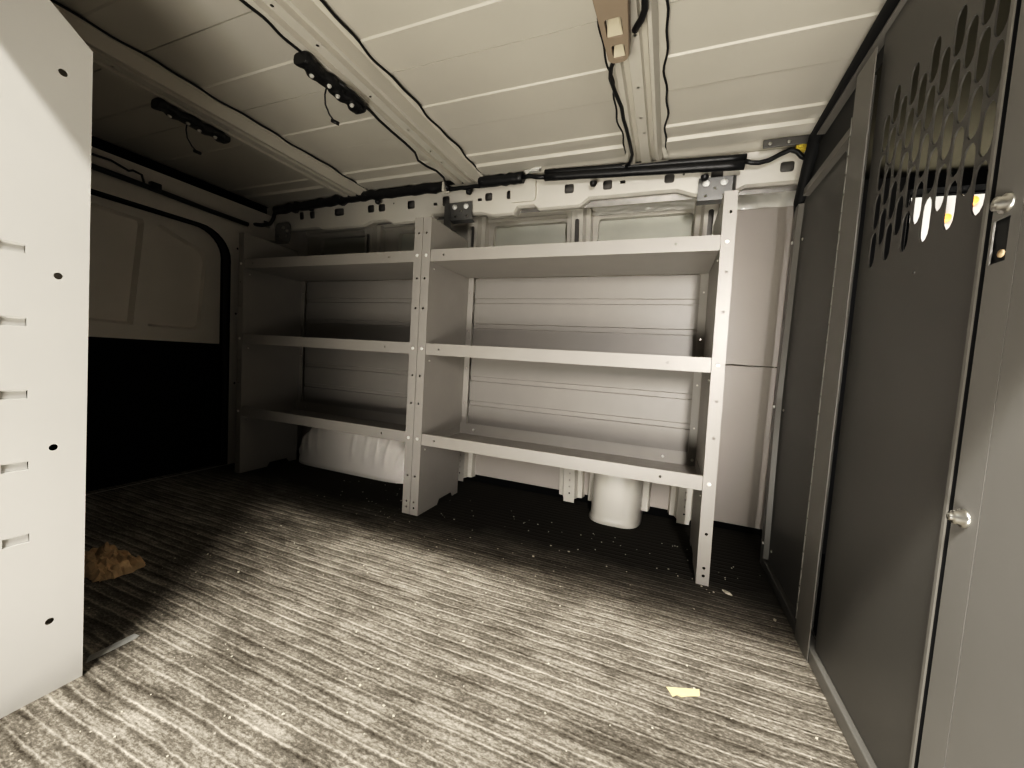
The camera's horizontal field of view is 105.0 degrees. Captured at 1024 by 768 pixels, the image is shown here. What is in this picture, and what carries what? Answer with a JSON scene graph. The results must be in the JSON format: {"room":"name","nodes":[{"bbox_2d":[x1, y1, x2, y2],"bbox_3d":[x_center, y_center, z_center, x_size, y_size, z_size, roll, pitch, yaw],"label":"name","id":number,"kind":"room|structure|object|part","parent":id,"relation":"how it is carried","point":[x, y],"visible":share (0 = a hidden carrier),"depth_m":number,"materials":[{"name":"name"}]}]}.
{"room":"vehicle interior","nodes":[
{"label":"vehicle interior","id":0,"kind":"room"},
{"bbox_2d":[87,146,307,494],"bbox_3d":[-1.786,-0.295,1.800,0.252,1.511,2.061,5,4,21],"label":"door frame","id":1,"kind":"structure","parent":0,"point":[227,230],"depth_m":2.06,"materials":[{"name":"white paint"}]},
{"bbox_2d":[24,190,237,491],"bbox_3d":[-1.820,-0.207,1.570,0.108,1.340,1.500,5,4,21],"label":"door","id":2,"kind":"structure","parent":1,"relation":"in","point":[154,320],"depth_m":1.85,"materials":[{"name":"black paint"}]},
{"bbox_3d":[-1.839,0.137,1.547,0.010,0.655,1.280,5,4,21],"label":"trim","id":3,"kind":"part","parent":2,"relation":"part of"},
{"bbox_3d":[-1.816,-0.487,1.518,0.028,0.585,1.285,5,4,21],"label":"panel","id":4,"kind":"part","parent":2,"relation":"part of","materials":[{"name":"white paint"}]},
{"bbox_2d":[91,163,248,226],"bbox_3d":[-1.665,-0.867,1.592,0.027,0.052,1.200,5,4,21],"label":"cable","id":5,"kind":"object","parent":1,"relation":"attached to","point":[155,187],"visible":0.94,"depth_m":1.77,"materials":[{"name":"black plastic"}]},
{"bbox_2d":[91,153,144,182],"bbox_3d":[-1.645,-0.896,1.634,0.015,0.058,0.195,5,4,21],"label":"loose wire","id":6,"kind":"object","parent":5,"relation":"attached to","point":[93,154],"visible":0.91,"depth_m":1.64,"materials":[{"name":"black plastic"}]},
{"bbox_2d":[91,136,267,213],"bbox_3d":[-1.765,-1.000,1.739,0.180,0.055,1.590,5,4,21],"label":"trim","id":7,"kind":"structure","parent":1,"relation":"attached to","point":[98,143],"depth_m":1.87,"materials":[{"name":"black plastic"}]},
{"bbox_2d":[363,226,384,280],"bbox_3d":[-0.856,-0.230,2.335,0.126,1.388,0.069,5,4,21],"label":"wall pillar","id":8,"kind":"structure","parent":0,"point":[377,233],"depth_m":2.28,"materials":[{"name":"white metal"}]},
{"bbox_2d":[0,449,858,767],"bbox_3d":[0.314,0.659,1.019,4.850,0.050,2.040,5,4,21],"label":"floor","id":9,"kind":"structure","parent":0,"point":[289,628],"depth_m":0.93,"materials":[{"name":"rubber"}]},
{"bbox_2d":[0,0,92,718],"bbox_3d":[-1.306,-0.124,0.840,1.009,1.330,0.206,5,4,21],"label":"panel","id":10,"kind":"object","parent":9,"relation":"on","point":[46,115],"visible":1,"depth_m":0.69,"materials":[{"name":"grey paint"}]},
{"bbox_2d":[86,634,138,662],"bbox_3d":[-0.864,0.569,0.848,0.021,0.001,0.089,5,4,21],"label":"tape strip","id":11,"kind":"object","parent":9,"relation":"on","point":[133,636],"visible":1,"depth_m":0.85,"materials":[{"name":"grey plastic"}]},
{"bbox_2d":[84,542,145,581],"bbox_3d":[-1.185,0.504,1.145,0.222,0.049,0.120,5,4,21],"label":"crumpled paper","id":12,"kind":"object","parent":9,"relation":"on","point":[105,562],"visible":0.84,"depth_m":1.12,"materials":[{"name":"brown paper"}]},
{"bbox_2d":[235,217,427,513],"bbox_3d":[-0.837,-0.111,1.974,1.093,1.222,0.360,5,4,21],"label":"shelving unit","id":13,"kind":"object","parent":9,"relation":"on","point":[360,343],"visible":0.86,"depth_m":2.09,"materials":[{"name":"metal"}]},
{"bbox_3d":[-1.317,-0.152,2.156,0.039,1.222,0.342,5,4,26],"label":"panel","id":14,"kind":"part","parent":13,"relation":"part of","materials":[{"name":"grey metal"}]},
{"bbox_2d":[267,222,290,243],"bbox_3d":[-1.322,-0.841,2.192,0.158,0.161,0.126,5,4,21],"label":"bracket","id":15,"kind":"object","parent":13,"relation":"attached to","point":[286,228],"visible":1,"depth_m":2.25,"materials":[{"name":"black metal"}]},
{"bbox_3d":[-0.859,0.172,1.982,1.017,0.054,0.323,5,4,21],"label":"shelf","id":16,"kind":"part","parent":13,"relation":"part of","materials":[{"name":"grey metal"}]},
{"bbox_3d":[-0.836,-0.199,1.959,1.017,0.054,0.323,5,4,21],"label":"shelf","id":17,"kind":"part","parent":13,"relation":"part of","materials":[{"name":"grey metal"}]},
{"bbox_3d":[-0.812,-0.572,1.936,1.017,0.054,0.323,5,4,21],"label":"shelf","id":18,"kind":"part","parent":13,"relation":"part of","materials":[{"name":"white metal"}]},
{"bbox_3d":[-0.778,-0.008,2.145,0.957,0.350,0.006,5,4,21],"label":"panel","id":19,"kind":"part","parent":13,"relation":"part of","materials":[{"name":"grey metal"}]},
{"bbox_3d":[-0.755,-0.380,2.122,0.957,0.352,0.006,5,4,21],"label":"panel","id":20,"kind":"part","parent":13,"relation":"part of","materials":[{"name":"grey metal"}]},
{"bbox_3d":[-0.362,-0.069,1.783,0.039,1.222,0.342,5,4,17],"label":"panel","id":21,"kind":"part","parent":13,"relation":"part of","materials":[{"name":"grey metal"}]},
{"bbox_2d":[299,427,404,483],"bbox_3d":[-0.850,0.329,2.266,0.873,0.308,0.292,5,4,21],"label":"wheel arch","id":22,"kind":"object","parent":9,"relation":"on","point":[379,459],"visible":0.57,"depth_m":2.12,"materials":[{"name":"white paint"}]},
{"bbox_2d":[79,480,817,756],"bbox_3d":[-0.224,0.591,1.133,1.844,0.003,1.392,5,4,21],"label":"crumbs","id":23,"kind":"object","parent":9,"relation":"on","point":[774,619],"visible":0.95,"depth_m":1.08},
{"bbox_2d":[410,190,738,586],"bbox_3d":[0.197,-0.021,1.570,1.132,1.222,0.360,5,4,21],"label":"shelving unit","id":24,"kind":"object","parent":9,"relation":"on","point":[600,374],"visible":1,"depth_m":1.62,"materials":[{"name":"metal"}]},
{"bbox_3d":[-0.300,-0.064,1.758,0.039,1.222,0.342,5,4,26],"label":"panel","id":25,"kind":"part","parent":24,"relation":"part of","materials":[{"name":"grey metal"}]},
{"bbox_3d":[0.173,0.262,1.579,1.050,0.054,0.323,5,4,21],"label":"shelf","id":26,"kind":"part","parent":24,"relation":"part of","materials":[{"name":"grey metal"}]},
{"bbox_3d":[0.193,-0.109,1.557,1.043,0.054,0.323,5,4,21],"label":"shelf","id":27,"kind":"part","parent":24,"relation":"part of","materials":[{"name":"grey metal"}]},
{"bbox_3d":[0.214,-0.482,1.535,1.037,0.054,0.323,5,4,21],"label":"shelf","id":28,"kind":"part","parent":24,"relation":"part of","materials":[{"name":"white metal"}]},
{"bbox_3d":[0.253,0.082,1.742,0.990,0.350,0.006,5,4,21],"label":"panel","id":29,"kind":"part","parent":24,"relation":"part of","materials":[{"name":"grey metal"}]},
{"bbox_3d":[0.277,-0.290,1.719,0.990,0.352,0.006,5,4,21],"label":"panel","id":30,"kind":"part","parent":24,"relation":"part of","materials":[{"name":"grey metal"}]},
{"bbox_3d":[0.681,0.022,1.375,0.061,1.222,0.344,5,4,17],"label":"panel","id":31,"kind":"part","parent":24,"relation":"part of","materials":[{"name":"grey metal"}]},
{"bbox_2d":[589,473,642,528],"bbox_3d":[0.469,0.446,1.750,0.227,0.302,0.232,5,4,21],"label":"housing","id":32,"kind":"object","parent":9,"relation":"on","point":[616,501],"visible":0.62,"depth_m":1.66,"materials":[{"name":"white paint"}]},
{"bbox_2d":[588,472,593,500],"bbox_3d":[0.392,0.420,1.876,0.044,0.270,0.046,5,4,21],"label":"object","id":33,"kind":"structure","parent":32,"relation":"attached to","point":[591,477],"depth_m":1.86,"materials":[{"name":"white paint"}]},
{"bbox_2d":[667,687,699,696],"bbox_3d":[0.362,0.647,0.822,0.069,0.001,0.024,4,4,1],"label":"paper scrap","id":34,"kind":"object","parent":9,"relation":"on","point":[682,692],"visible":1,"depth_m":0.82,"materials":[{"name":"yellow paper"}]},
{"bbox_2d":[458,216,489,480],"bbox_3d":[-0.229,-0.175,2.090,0.126,1.388,0.069,5,4,21],"label":"wall pillar","id":35,"kind":"structure","parent":0,"point":[481,227],"depth_m":2.05,"materials":[{"name":"white metal"}]},
{"bbox_2d":[55,0,1010,207],"bbox_3d":[0.200,-0.844,1.040,4.320,0.083,1.761,5,4,21],"label":"ceiling","id":36,"kind":"structure","parent":0,"point":[518,85],"depth_m":1.15,"materials":[{"name":"white paint"}]},
{"bbox_2d":[50,0,367,197],"bbox_3d":[-1.058,-0.886,1.360,0.180,0.162,1.415,5,4,21],"label":"ceiling beam","id":37,"kind":"structure","parent":36,"relation":"attached to","point":[123,61],"depth_m":1.31,"materials":[{"name":"white metal"}]},
{"bbox_3d":[-1.107,-0.865,1.365,0.058,0.114,0.222,5,4,21],"label":"cable bracket","id":38,"kind":"part","parent":37,"relation":"part of","materials":[{"name":"black plastic"}]},
{"bbox_2d":[245,0,482,186],"bbox_3d":[-0.456,-0.833,1.125,0.180,0.162,1.415,5,4,21],"label":"ceiling beam","id":39,"kind":"structure","parent":36,"relation":"attached to","point":[306,23],"depth_m":1.12,"materials":[{"name":"white metal"}]},
{"bbox_2d":[239,0,300,52],"bbox_3d":[-0.637,-0.857,0.800,0.016,0.007,0.480,5,4,21],"label":"cable","id":40,"kind":"object","parent":39,"relation":"attached to","point":[244,2],"visible":1,"depth_m":0.94,"materials":[{"name":"black plastic"}]},
{"bbox_3d":[-0.508,-0.812,1.126,0.071,0.114,0.222,5,4,21],"label":"cable bracket","id":41,"kind":"part","parent":39,"relation":"part of","materials":[{"name":"black plastic"}]},
{"bbox_2d":[366,106,450,187],"bbox_3d":[-0.375,-0.883,1.507,0.040,0.023,0.614,5,4,18],"label":"cable","id":42,"kind":"object","parent":39,"relation":"attached to","point":[367,108],"visible":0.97,"depth_m":1.44,"materials":[{"name":"black plastic"}]},
{"bbox_2d":[253,172,543,226],"bbox_3d":[-0.710,-0.893,1.952,1.787,0.159,0.392,4,4,8],"label":"harness","id":43,"kind":"object","parent":36,"relation":"attached to","point":[516,178],"visible":0.89,"depth_m":1.90,"materials":[{"name":"black plastic"}]},
{"bbox_2d":[442,181,449,193],"bbox_3d":[-0.307,-0.899,1.798,0.040,0.044,0.031,5,4,21],"label":"tab","id":44,"kind":"object","parent":43,"relation":"attached to","point":[444,191],"visible":0.88,"depth_m":1.79,"materials":[{"name":"white paint"}]},
{"bbox_2d":[466,189,471,194],"bbox_3d":[-0.196,-0.870,1.785,0.028,0.018,0.028,5,4,21],"label":"clip","id":45,"kind":"object","parent":43,"relation":"attached to","point":[468,191],"visible":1,"depth_m":1.78,"materials":[{"name":"black plastic"}]},
{"bbox_2d":[264,147,805,232],"bbox_3d":[-0.254,-0.791,1.874,2.840,0.292,0.138,5,4,21],"label":"roof rail","id":46,"kind":"object","parent":36,"relation":"attached to","point":[782,174],"depth_m":1.70,"materials":[{"name":"white metal"}]},
{"bbox_3d":[-0.248,-0.746,1.840,0.122,0.207,0.076,5,4,21],"label":"bracket","id":47,"kind":"part","parent":46,"relation":"part of","materials":[{"name":"grey metal"}]},
{"bbox_2d":[525,167,541,174],"bbox_3d":[0.090,-0.896,1.649,0.076,0.027,0.025,5,4,21],"label":"bracket","id":48,"kind":"object","parent":46,"relation":"attached to","point":[534,169],"visible":1,"depth_m":1.64,"materials":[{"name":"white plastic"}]},
{"bbox_2d":[544,154,746,180],"bbox_3d":[0.477,-0.824,1.507,0.741,0.088,0.040,5,4,21],"label":"hose","id":49,"kind":"object","parent":46,"relation":"attached to","point":[735,162],"visible":0.99,"depth_m":1.47,"materials":[{"name":"plastic"}]},
{"bbox_2d":[590,180,596,186],"bbox_3d":[0.327,-0.804,1.581,0.028,0.018,0.028,5,4,21],"label":"clip","id":50,"kind":"object","parent":49,"relation":"attached to","point":[593,183],"visible":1,"depth_m":1.57,"materials":[{"name":"black plastic"}]},
{"bbox_2d":[701,174,708,180],"bbox_3d":[0.704,-0.751,1.435,0.028,0.018,0.028,5,4,21],"label":"clip","id":51,"kind":"object","parent":49,"relation":"attached to","point":[704,177],"visible":1,"depth_m":1.43,"materials":[{"name":"black plastic"}]},
{"bbox_2d":[745,147,804,164],"bbox_3d":[0.913,-0.777,1.345,0.208,0.058,0.026,5,4,14],"label":"cable","id":52,"kind":"object","parent":49,"relation":"attached to","point":[799,154],"visible":0.85,"depth_m":1.34,"materials":[{"name":"black plastic"}]},
{"bbox_2d":[795,144,806,152],"bbox_3d":[0.975,-0.799,1.325,0.030,0.024,0.035,5,4,21],"label":"connector","id":53,"kind":"object","parent":52,"relation":"attached to","point":[802,147],"visible":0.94,"depth_m":1.32,"materials":[{"name":"yellow plastic"}]},
{"bbox_3d":[0.748,-0.659,1.450,0.122,0.207,0.076,5,4,21],"label":"bracket","id":54,"kind":"part","parent":46,"relation":"part of","materials":[{"name":"grey metal"}]},
{"bbox_2d":[597,0,669,165],"bbox_3d":[0.252,-0.830,0.846,0.170,0.046,1.415,5,4,21],"label":"ceiling beam","id":55,"kind":"structure","parent":36,"relation":"attached to","point":[644,68],"depth_m":1.09,"materials":[{"name":"white metal"}]},
{"bbox_2d":[592,0,630,62],"bbox_3d":[0.189,-0.786,0.756,0.099,0.040,0.406,5,4,21],"label":"dome lamp","id":56,"kind":"object","parent":55,"relation":"attached to","point":[616,34],"visible":1,"depth_m":0.85,"materials":[{"name":"beige plastic"}]},
{"bbox_2d":[608,63,633,166],"bbox_3d":[0.347,-0.823,1.231,0.040,0.032,0.605,5,4,21],"label":"cable","id":57,"kind":"object","parent":56,"relation":"attached to","point":[610,73],"visible":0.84,"depth_m":1.17,"materials":[{"name":"black plastic"}]},
{"bbox_2d":[632,0,648,33],"bbox_3d":[0.249,-0.790,0.764,0.036,0.022,0.259,5,4,18],"label":"cable","id":58,"kind":"object","parent":55,"relation":"attached to","point":[644,3],"visible":1,"depth_m":0.84,"materials":[{"name":"black plastic"}]},
{"bbox_2d":[559,208,593,502],"bbox_3d":[0.300,-0.129,1.883,0.183,1.388,0.069,5,4,21],"label":"wall pillar","id":59,"kind":"structure","parent":0,"point":[579,221],"depth_m":1.87,"materials":[{"name":"white metal"}]},
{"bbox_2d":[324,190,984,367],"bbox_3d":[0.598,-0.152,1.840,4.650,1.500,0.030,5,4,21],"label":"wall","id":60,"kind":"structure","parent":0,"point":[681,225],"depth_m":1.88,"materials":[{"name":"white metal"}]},
{"bbox_2d":[301,292,686,509],"bbox_3d":[-0.295,-0.012,2.157,2.485,0.990,0.004,5,4,21],"label":"trim","id":61,"kind":"structure","parent":60,"relation":"attached to","point":[546,476],"depth_m":2.03,"materials":[{"name":"white metal"}]},
{"bbox_2d":[641,481,651,511],"bbox_3d":[0.614,0.440,1.789,0.044,0.270,0.046,5,4,21],"label":"bracket","id":62,"kind":"object","parent":61,"relation":"attached to","point":[646,494],"depth_m":1.77,"materials":[{"name":"white metal"}]},
{"bbox_2d":[306,199,696,281],"bbox_3d":[-0.167,-0.705,2.089,2.860,0.435,0.044,5,4,21],"label":"trim","id":63,"kind":"structure","parent":60,"relation":"attached to","point":[393,233],"depth_m":2.04,"materials":[{"name":"white paint"}]},
{"bbox_2d":[459,472,761,535],"bbox_3d":[-0.221,0.509,2.167,2.900,0.040,0.024,5,4,21],"label":"baseboard","id":64,"kind":"structure","parent":60,"relation":"attached to","point":[660,512],"depth_m":1.98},
{"bbox_2d":[595,200,694,215],"bbox_3d":[0.587,-0.788,1.760,0.425,0.035,0.011,5,4,21],"label":"protective film","id":65,"kind":"object","parent":60,"relation":"attached to","point":[680,205],"visible":1,"depth_m":1.76,"materials":[{"name":"plastic"}]},
{"bbox_2d":[712,365,776,528],"bbox_3d":[0.995,0.266,1.659,0.313,0.679,0.004,5,4,21],"label":"panel","id":66,"kind":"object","parent":60,"relation":"attached to","point":[748,392],"depth_m":1.66,"materials":[{"name":"white metal"}]},
{"bbox_2d":[722,206,793,366],"bbox_3d":[1.037,-0.399,1.618,0.313,0.650,0.004,5,4,21],"label":"panel","id":67,"kind":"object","parent":60,"relation":"attached to","point":[763,236],"depth_m":1.62,"materials":[{"name":"white metal"}]},
{"bbox_2d":[737,191,795,209],"bbox_3d":[1.040,-0.744,1.585,0.260,0.063,0.009,5,4,21],"label":"protective film","id":68,"kind":"object","parent":60,"relation":"attached to","point":[786,198],"visible":0.72,"depth_m":1.59,"materials":[{"name":"clear plastic"}]},
{"bbox_2d":[822,177,909,553],"bbox_3d":[1.248,-0.049,1.489,0.396,1.420,0.056,4,4,2],"label":"trim","id":69,"kind":"structure","parent":60,"relation":"attached to","point":[887,182],"depth_m":1.45,"materials":[{"name":"black plastic"}]},
{"bbox_2d":[865,169,987,194],"bbox_3d":[1.817,-0.694,1.297,1.480,0.051,0.068,5,4,21],"label":"trim","id":70,"kind":"structure","parent":60,"relation":"attached to","point":[981,180],"depth_m":1.38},
{"bbox_2d":[667,201,719,524],"bbox_3d":[0.795,-0.086,1.690,0.126,1.388,0.069,5,4,21],"label":"wall pillar","id":71,"kind":"structure","parent":0,"point":[705,216],"depth_m":1.69,"materials":[{"name":"white metal"}]},
{"bbox_2d":[760,0,1023,767],"bbox_3d":[0.658,-0.072,0.758,0.170,1.482,1.476,5,4,21],"label":"wall","id":72,"kind":"structure","parent":0,"point":[974,718],"depth_m":0.52,"materials":[{"name":"grey metal"}]},
{"bbox_3d":[0.957,0.018,1.384,0.035,1.262,0.096,5,4,21],"label":"post","id":73,"kind":"part","parent":72,"relation":"part of","materials":[{"name":"grey metal"}]},
{"bbox_3d":[0.830,0.640,1.200,0.036,0.030,0.415,5,4,21],"label":"sill","id":74,"kind":"part","parent":72,"relation":"part of","materials":[{"name":"grey paint"}]},
{"bbox_3d":[0.875,0.009,1.175,0.002,1.273,0.465,5,4,21],"label":"panel","id":75,"kind":"part","parent":72,"relation":"part of","materials":[{"name":"grey paint"}]},
{"bbox_3d":[0.783,-0.034,0.934,0.039,1.400,0.101,5,4,21],"label":"hinge post","id":76,"kind":"part","parent":72,"relation":"part of","materials":[{"name":"grey metal"}]},
{"bbox_2d":[808,633,876,767],"bbox_3d":[0.659,0.654,0.778,0.026,0.034,0.485,5,4,21],"label":"trim","id":77,"kind":"structure","parent":72,"relation":"attached to","point":[861,754],"depth_m":0.77,"materials":[{"name":"grey paint"}]},
{"bbox_2d":[815,0,1021,767],"bbox_3d":[0.696,-0.055,0.701,0.035,1.389,0.400,5,4,21],"label":"door","id":78,"kind":"structure","parent":72,"relation":"in","point":[917,309],"depth_m":0.66,"materials":[{"name":"grey paint"}]},
{"bbox_3d":[0.612,-0.031,0.480,0.047,1.430,0.047,5,4,21],"label":"latch post","id":79,"kind":"part","parent":72,"relation":"part of","materials":[{"name":"grey metal"}]},
{"bbox_3d":[0.502,-0.025,0.262,0.002,1.430,0.436,5,4,21],"label":"panel","id":80,"kind":"part","parent":72,"relation":"part of","materials":[{"name":"grey paint"}]},
{"label":"outside","id":81,"kind":"structure","parent":0,"visible":0},
{"bbox_3d":[-0.257,1.198,-0.392,12.000,0.020,13.000,5,4,21],"label":"ground","id":82,"kind":"structure","parent":81,"visible":0},
{"bbox_2d":[909,194,984,241],"bbox_3d":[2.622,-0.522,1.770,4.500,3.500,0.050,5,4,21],"label":"building","id":83,"kind":"structure","parent":82,"relation":"on","point":[950,207],"depth_m":1.94,"materials":[{"name":"white"}]},
{"bbox_2d":[945,213,951,221],"bbox_3d":[2.118,-0.812,1.913,0.040,0.040,0.026,5,4,21],"label":"bulb","id":84,"kind":"object","parent":83,"relation":"attached to","point":[948,217],"visible":0.65,"depth_m":1.91,"materials":[{"name":"yellow"}]},
{"bbox_2d":[973,196,978,204],"bbox_3d":[2.205,-0.878,1.876,0.044,0.044,0.026,5,4,21],"label":"bulb","id":85,"kind":"object","parent":83,"relation":"attached to","point":[976,198],"visible":0.5,"depth_m":1.87,"materials":[{"name":"yellow"}]}
]}

